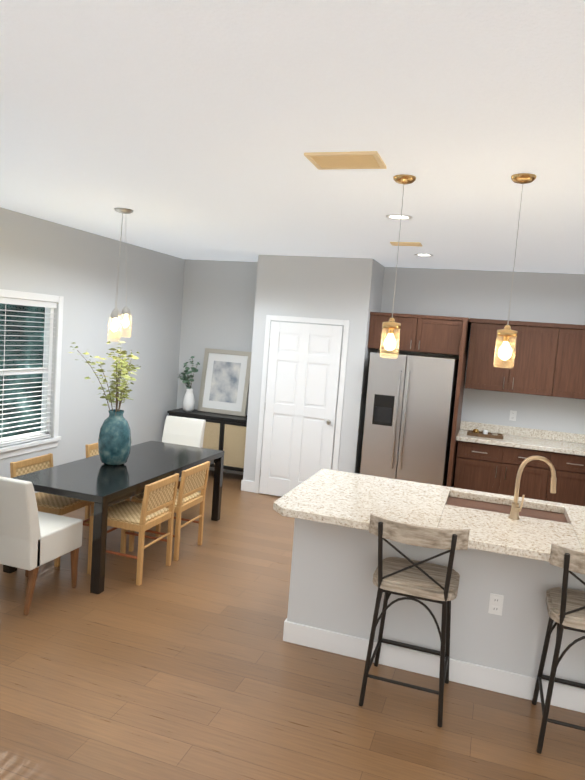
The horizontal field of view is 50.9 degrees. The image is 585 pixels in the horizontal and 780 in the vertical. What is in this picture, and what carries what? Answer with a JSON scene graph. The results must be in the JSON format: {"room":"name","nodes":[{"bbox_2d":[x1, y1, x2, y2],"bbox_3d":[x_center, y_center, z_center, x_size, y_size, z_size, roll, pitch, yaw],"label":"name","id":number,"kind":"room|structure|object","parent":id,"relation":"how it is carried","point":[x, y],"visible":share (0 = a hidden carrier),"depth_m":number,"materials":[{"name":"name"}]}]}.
{"room":"kitchen","nodes":[
{"label":"kitchen","id":0,"kind":"room"},
{"bbox_2d":[0,207,184,492],"bbox_3d":[-2.450,-0.197,5.870,0.120,2.800,5.580,6,6,18],"label":"wall","id":1,"kind":"structure","parent":0,"point":[77,270],"depth_m":6.60,"materials":[{"name":"white paint"}]},
{"bbox_2d":[0,289,63,458],"bbox_3d":[-2.622,-0.123,5.288,0.140,1.495,1.790,6,6,18],"label":"window","id":2,"kind":"structure","parent":1,"relation":"in","point":[48,349],"depth_m":5.99,"materials":[{"name":"white"}]},
{"bbox_2d":[0,297,56,446],"bbox_3d":[-2.619,-0.141,5.286,0.058,1.324,1.596,6,6,18],"label":"window blinds","id":3,"kind":"object","parent":2,"relation":"attached to","point":[13,301],"visible":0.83,"depth_m":5.69,"materials":[{"name":"white plastic"}]},
{"bbox_2d":[0,470,584,779],"bbox_3d":[0.737,1.790,2.549,8.800,0.060,10.300,6,6,18],"label":"floor","id":4,"kind":"structure","parent":0,"point":[190,664],"depth_m":3.30,"materials":[{"name":"brown wood"}]},
{"bbox_2d":[0,476,82,615],"bbox_3d":[-1.805,0.973,4.181,0.470,0.885,0.579,6,6,18],"label":"chair","id":5,"kind":"object","parent":4,"relation":"on","point":[32,538],"visible":1,"depth_m":3.94,"materials":[{"name":"beige fabric"}]},
{"bbox_2d":[10,453,93,566],"bbox_3d":[-1.941,0.952,4.996,0.488,0.755,0.460,6,6,18],"label":"rattan chair","id":6,"kind":"object","parent":4,"relation":"on","point":[54,504],"visible":0.23,"depth_m":4.91,"materials":[{"name":"beige wicker"}]},
{"bbox_2d":[85,442,133,531],"bbox_3d":[-1.646,0.892,5.876,0.488,0.755,0.460,6,6,18],"label":"rattan chair","id":7,"kind":"object","parent":4,"relation":"on","point":[91,450],"visible":0.08,"depth_m":5.75,"materials":[{"name":"brown wood"}]},
{"bbox_2d":[3,441,223,593],"bbox_3d":[-1.418,0.982,5.362,0.840,0.705,2.000,6,6,18],"label":"dining table","id":8,"kind":"object","parent":4,"relation":"on","point":[103,487],"visible":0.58,"depth_m":4.83,"materials":[{"name":"black wood"}]},
{"bbox_2d":[69,341,140,465],"bbox_3d":[-1.495,0.101,5.240,0.616,1.054,0.906,6,6,18],"label":"vase","id":9,"kind":"object","parent":8,"relation":"on","point":[114,443],"visible":1,"depth_m":5.12,"materials":[{"name":"teal ceramic"}]},
{"bbox_2d":[87,473,178,585],"bbox_3d":[-1.224,1.027,4.761,0.488,0.755,0.460,6,6,18],"label":"rattan chair","id":10,"kind":"object","parent":4,"relation":"on","point":[150,510],"visible":0.85,"depth_m":4.64,"materials":[{"name":"brown wood"}]},
{"bbox_2d":[129,461,209,560],"bbox_3d":[-1.050,0.992,5.282,0.488,0.755,0.460,6,6,18],"label":"rattan chair","id":11,"kind":"object","parent":4,"relation":"on","point":[193,481],"visible":0.79,"depth_m":5.16,"materials":[{"name":"brown wood"}]},
{"bbox_2d":[143,416,205,492],"bbox_3d":[-1.306,0.772,6.736,0.470,0.885,0.579,6,6,15],"label":"chair","id":12,"kind":"object","parent":4,"relation":"on","point":[184,431],"visible":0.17,"depth_m":6.88,"materials":[{"name":"beige fabric"}]},
{"bbox_2d":[167,408,246,471],"bbox_3d":[-1.030,0.712,8.053,1.190,0.800,0.414,6,6,18],"label":"sideboard","id":13,"kind":"object","parent":4,"relation":"on","point":[226,433],"visible":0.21,"depth_m":7.78,"materials":[{"name":"black paint"}]},
{"bbox_2d":[178,356,199,411],"bbox_3d":[-1.371,-0.084,8.039,0.303,0.732,0.206,6,6,18],"label":"potted plant","id":14,"kind":"object","parent":13,"relation":"on","point":[188,402],"visible":1,"depth_m":8.03,"materials":[{"name":"white ceramic"}]},
{"bbox_2d":[197,348,251,415],"bbox_3d":[-0.887,-0.107,8.085,0.680,0.836,0.146,6,6,18],"label":"picture frame","id":15,"kind":"object","parent":13,"relation":"on","point":[225,382],"visible":1,"depth_m":8.08,"materials":[{"name":"beige"}]},
{"bbox_2d":[360,352,458,485],"bbox_3d":[1.319,0.488,6.971,0.900,1.768,0.856,6,6,18],"label":"fridge","id":16,"kind":"object","parent":4,"relation":"on","point":[409,413],"visible":0.9,"depth_m":6.60,"materials":[{"name":"silver metal"}]},
{"bbox_2d":[359,513,469,726],"bbox_3d":[0.655,1.168,3.327,0.500,1.021,0.484,6,6,18],"label":"stool","id":17,"kind":"object","parent":4,"relation":"on","point":[409,579],"visible":1,"depth_m":3.16,"materials":[{"name":"grey metal"}]},
{"bbox_2d":[309,496,568,560],"bbox_3d":[1.152,1.210,3.920,2.140,0.900,0.648,6,6,18],"label":"kitchen island","id":18,"kind":"object","parent":4,"relation":"on","point":[465,501],"depth_m":3.98,"materials":[{"name":"stone"}]},
{"bbox_2d":[273,469,448,530],"bbox_3d":[0.480,0.687,3.881,0.930,0.045,1.140,6,6,18],"label":"countertop","id":19,"kind":"structure","parent":18,"relation":"on","point":[346,499],"depth_m":3.74,"materials":[{"name":"beige stone"}]},
{"bbox_2d":[437,488,580,561],"bbox_3d":[1.260,0.769,3.625,0.720,0.045,1.140,6,6,18],"label":"countertop","id":20,"kind":"structure","parent":18,"relation":"on","point":[531,537],"depth_m":3.41,"materials":[{"name":"beige stone"}]},
{"bbox_2d":[508,455,556,519],"bbox_3d":[1.408,0.572,3.579,0.253,0.378,0.197,6,6,18],"label":"faucet","id":21,"kind":"object","parent":20,"relation":"on","point":[514,513],"depth_m":3.58,"materials":[{"name":"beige metal"}]},
{"bbox_2d":[565,504,584,551],"bbox_3d":[2.665,0.762,4.796,1.208,0.049,4.248,6,6,18],"label":"countertop","id":22,"kind":"structure","parent":18,"relation":"on","point":[575,513],"depth_m":3.70,"materials":[{"name":"beige stone"}]},
{"bbox_2d":[453,440,560,499],"bbox_3d":[2.337,1.024,6.853,1.004,0.900,0.598,6,6,18],"label":"base cabinet","id":23,"kind":"object","parent":4,"relation":"on","point":[518,491],"depth_m":6.55,"materials":[{"name":"wood"}]},
{"bbox_2d":[457,428,584,455],"bbox_3d":[2.535,0.573,6.740,1.400,0.045,0.628,6,6,18],"label":"countertop","id":24,"kind":"structure","parent":23,"relation":"on","point":[567,446],"depth_m":6.58,"materials":[{"name":"beige stone"}]},
{"bbox_2d":[467,429,502,438],"bbox_3d":[2.138,0.477,6.820,0.380,0.070,0.200,6,6,18],"label":"tray","id":25,"kind":"object","parent":24,"relation":"on","point":[478,433],"visible":1,"depth_m":6.77,"materials":[{"name":"brown wood"}]},
{"bbox_2d":[532,543,584,753],"bbox_3d":[1.487,1.255,3.054,0.500,1.021,0.484,6,6,18],"label":"stool","id":26,"kind":"object","parent":4,"relation":"on","point":[565,606],"visible":1,"depth_m":2.95,"materials":[{"name":"grey metal"}]},
{"bbox_2d":[553,452,584,503],"bbox_3d":[2.943,1.088,6.654,0.534,0.900,0.598,6,6,18],"label":"base cabinet","id":27,"kind":"object","parent":4,"relation":"on","point":[570,469],"depth_m":6.35,"materials":[{"name":"wood"}]},
{"bbox_2d":[0,0,584,273],"bbox_3d":[0.948,-1.050,2.284,8.800,0.060,10.300,6,6,18],"label":"ceiling","id":28,"kind":"structure","parent":0,"point":[191,129],"depth_m":2.60,"materials":[{"name":"white paint"}]},
{"bbox_2d":[107,208,133,341],"bbox_3d":[-1.378,-0.909,4.909,0.191,1.047,0.180,6,6,18],"label":"dining pendant light","id":29,"kind":"object","parent":28,"relation":"hanging from","point":[114,316],"visible":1,"depth_m":4.91,"materials":[{"name":"white glass"}]},
{"bbox_2d":[304,151,386,169],"bbox_3d":[0.265,-1.135,3.046,0.360,0.012,0.260,6,6,18],"label":"ceiling vent","id":30,"kind":"object","parent":28,"relation":"in","point":[345,160],"visible":1,"depth_m":3.03,"materials":[{"name":"beige"}]},
{"bbox_2d":[380,174,415,358],"bbox_3d":[0.565,-0.657,3.338,0.124,0.971,0.124,6,6,18],"label":"pendant light","id":31,"kind":"object","parent":28,"relation":"hanging from","point":[391,325],"visible":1,"depth_m":3.33,"materials":[{"name":"gold metal"}]},
{"bbox_2d":[386,214,411,219],"bbox_3d":[0.750,-1.220,4.337,0.190,0.008,0.190,6,6,18],"label":"recessed light","id":32,"kind":"object","parent":28,"relation":"in","point":[397,217],"visible":0.98,"depth_m":4.35,"materials":[{"name":"white"}]},
{"bbox_2d":[390,242,422,246],"bbox_3d":[1.021,-1.310,5.519,0.270,0.012,0.170,6,6,18],"label":"ceiling vent","id":33,"kind":"object","parent":28,"relation":"in","point":[418,244],"visible":1,"depth_m":5.49,"materials":[{"name":"beige"}]},
{"bbox_2d":[414,253,432,256],"bbox_3d":[1.309,-1.345,6.128,0.190,0.008,0.190,6,6,18],"label":"recessed light","id":34,"kind":"object","parent":28,"relation":"in","point":[423,255],"visible":0.98,"depth_m":6.13,"materials":[{"name":"white plastic"}]},
{"bbox_2d":[494,173,536,367],"bbox_3d":[1.132,-0.597,3.152,0.124,0.971,0.124,6,6,18],"label":"pendant light","id":35,"kind":"object","parent":28,"relation":"hanging from","point":[507,333],"visible":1,"depth_m":3.15,"materials":[{"name":"gold metal"}]},
{"bbox_2d":[243,255,384,496],"bbox_3d":[0.253,-0.139,7.404,1.350,2.800,0.730,6,6,18],"label":"wall","id":36,"kind":"structure","parent":0,"point":[344,288],"depth_m":6.96,"materials":[{"name":"white paint"}]},
{"bbox_2d":[259,321,342,496],"bbox_3d":[0.071,0.257,7.052,0.856,2.028,0.100,6,6,18],"label":"pantry door","id":37,"kind":"structure","parent":36,"relation":"in","point":[300,406],"depth_m":7.06,"materials":[{"name":"white wood"}]},
{"bbox_2d":[254,315,349,492],"bbox_3d":[0.089,0.225,7.088,0.994,2.112,0.017,6,6,18],"label":"door frame","id":38,"kind":"structure","parent":36,"relation":"attached to","point":[345,323],"depth_m":7.01,"materials":[{"name":"white wood"}]},
{"bbox_2d":[176,259,584,434],"bbox_3d":[1.219,-0.079,7.534,6.050,2.800,0.120,6,6,18],"label":"wall","id":39,"kind":"structure","parent":0,"point":[218,305],"depth_m":7.21,"materials":[{"name":"white paint"}]},
{"bbox_2d":[209,467,242,474],"bbox_3d":[-0.995,1.031,8.281,1.320,0.130,0.015,6,6,18],"label":"baseboard","id":40,"kind":"structure","parent":39,"relation":"attached to","point":[210,468],"depth_m":8.22,"materials":[{"name":"white"}]},
{"bbox_2d":[368,312,472,355],"bbox_3d":[1.456,-0.642,7.023,1.058,0.405,0.620,6,6,18],"label":"upper cabinet","id":41,"kind":"object","parent":39,"relation":"attached to","point":[418,333],"depth_m":6.71,"materials":[{"name":"wood"}]},
{"bbox_2d":[509,410,516,420],"bbox_3d":[2.529,0.294,7.052,0.072,0.115,0.008,6,6,18],"label":"outlet","id":42,"kind":"object","parent":39,"relation":"attached to","point":[513,414],"visible":1,"depth_m":7.05,"materials":[{"name":"white plastic"}]},
{"bbox_2d":[465,318,568,396],"bbox_3d":[2.473,-0.370,6.872,0.974,0.786,0.295,6,6,18],"label":"upper cabinet","id":43,"kind":"object","parent":39,"relation":"attached to","point":[538,362],"depth_m":6.72,"materials":[{"name":"wood"}]},
{"bbox_2d":[461,421,584,443],"bbox_3d":[2.934,0.513,6.923,2.028,0.099,0.020,6,6,18],"label":"backsplash","id":44,"kind":"structure","parent":39,"relation":"attached to","point":[505,430],"depth_m":7.00,"materials":[{"name":"beige stone"}]},
{"bbox_2d":[561,324,584,399],"bbox_3d":[3.088,-0.306,6.670,0.583,0.786,0.295,6,6,18],"label":"upper cabinet","id":45,"kind":"object","parent":39,"relation":"attached to","point":[573,374],"depth_m":6.55,"materials":[{"name":"wood"}]},
{"bbox_2d":[287,518,584,688],"bbox_3d":[1.332,1.267,3.455,2.800,0.899,0.120,6,6,18],"label":"wall","id":46,"kind":"structure","parent":0,"point":[333,588],"depth_m":3.54,"materials":[{"name":"white paint"}]},
{"bbox_2d":[283,618,584,712],"bbox_3d":[1.280,1.651,3.442,2.815,0.130,0.049,6,6,18],"label":"baseboard","id":47,"kind":"structure","parent":46,"relation":"attached to","point":[504,682],"depth_m":3.57,"materials":[{"name":"white wood"}]},
{"bbox_2d":[488,593,503,615],"bbox_3d":[1.141,1.202,3.447,0.072,0.115,0.008,6,6,18],"label":"outlet","id":48,"kind":"object","parent":46,"relation":"attached to","point":[495,604],"visible":1,"depth_m":3.44,"materials":[{"name":"white plastic"}]},
{"label":"outside","id":49,"kind":"structure","parent":0,"visible":0},
{"bbox_2d":[0,303,45,439],"bbox_3d":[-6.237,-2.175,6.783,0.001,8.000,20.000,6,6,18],"label":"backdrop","id":50,"kind":"structure","parent":49,"point":[16,356],"depth_m":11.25,"materials":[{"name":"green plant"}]}
]}

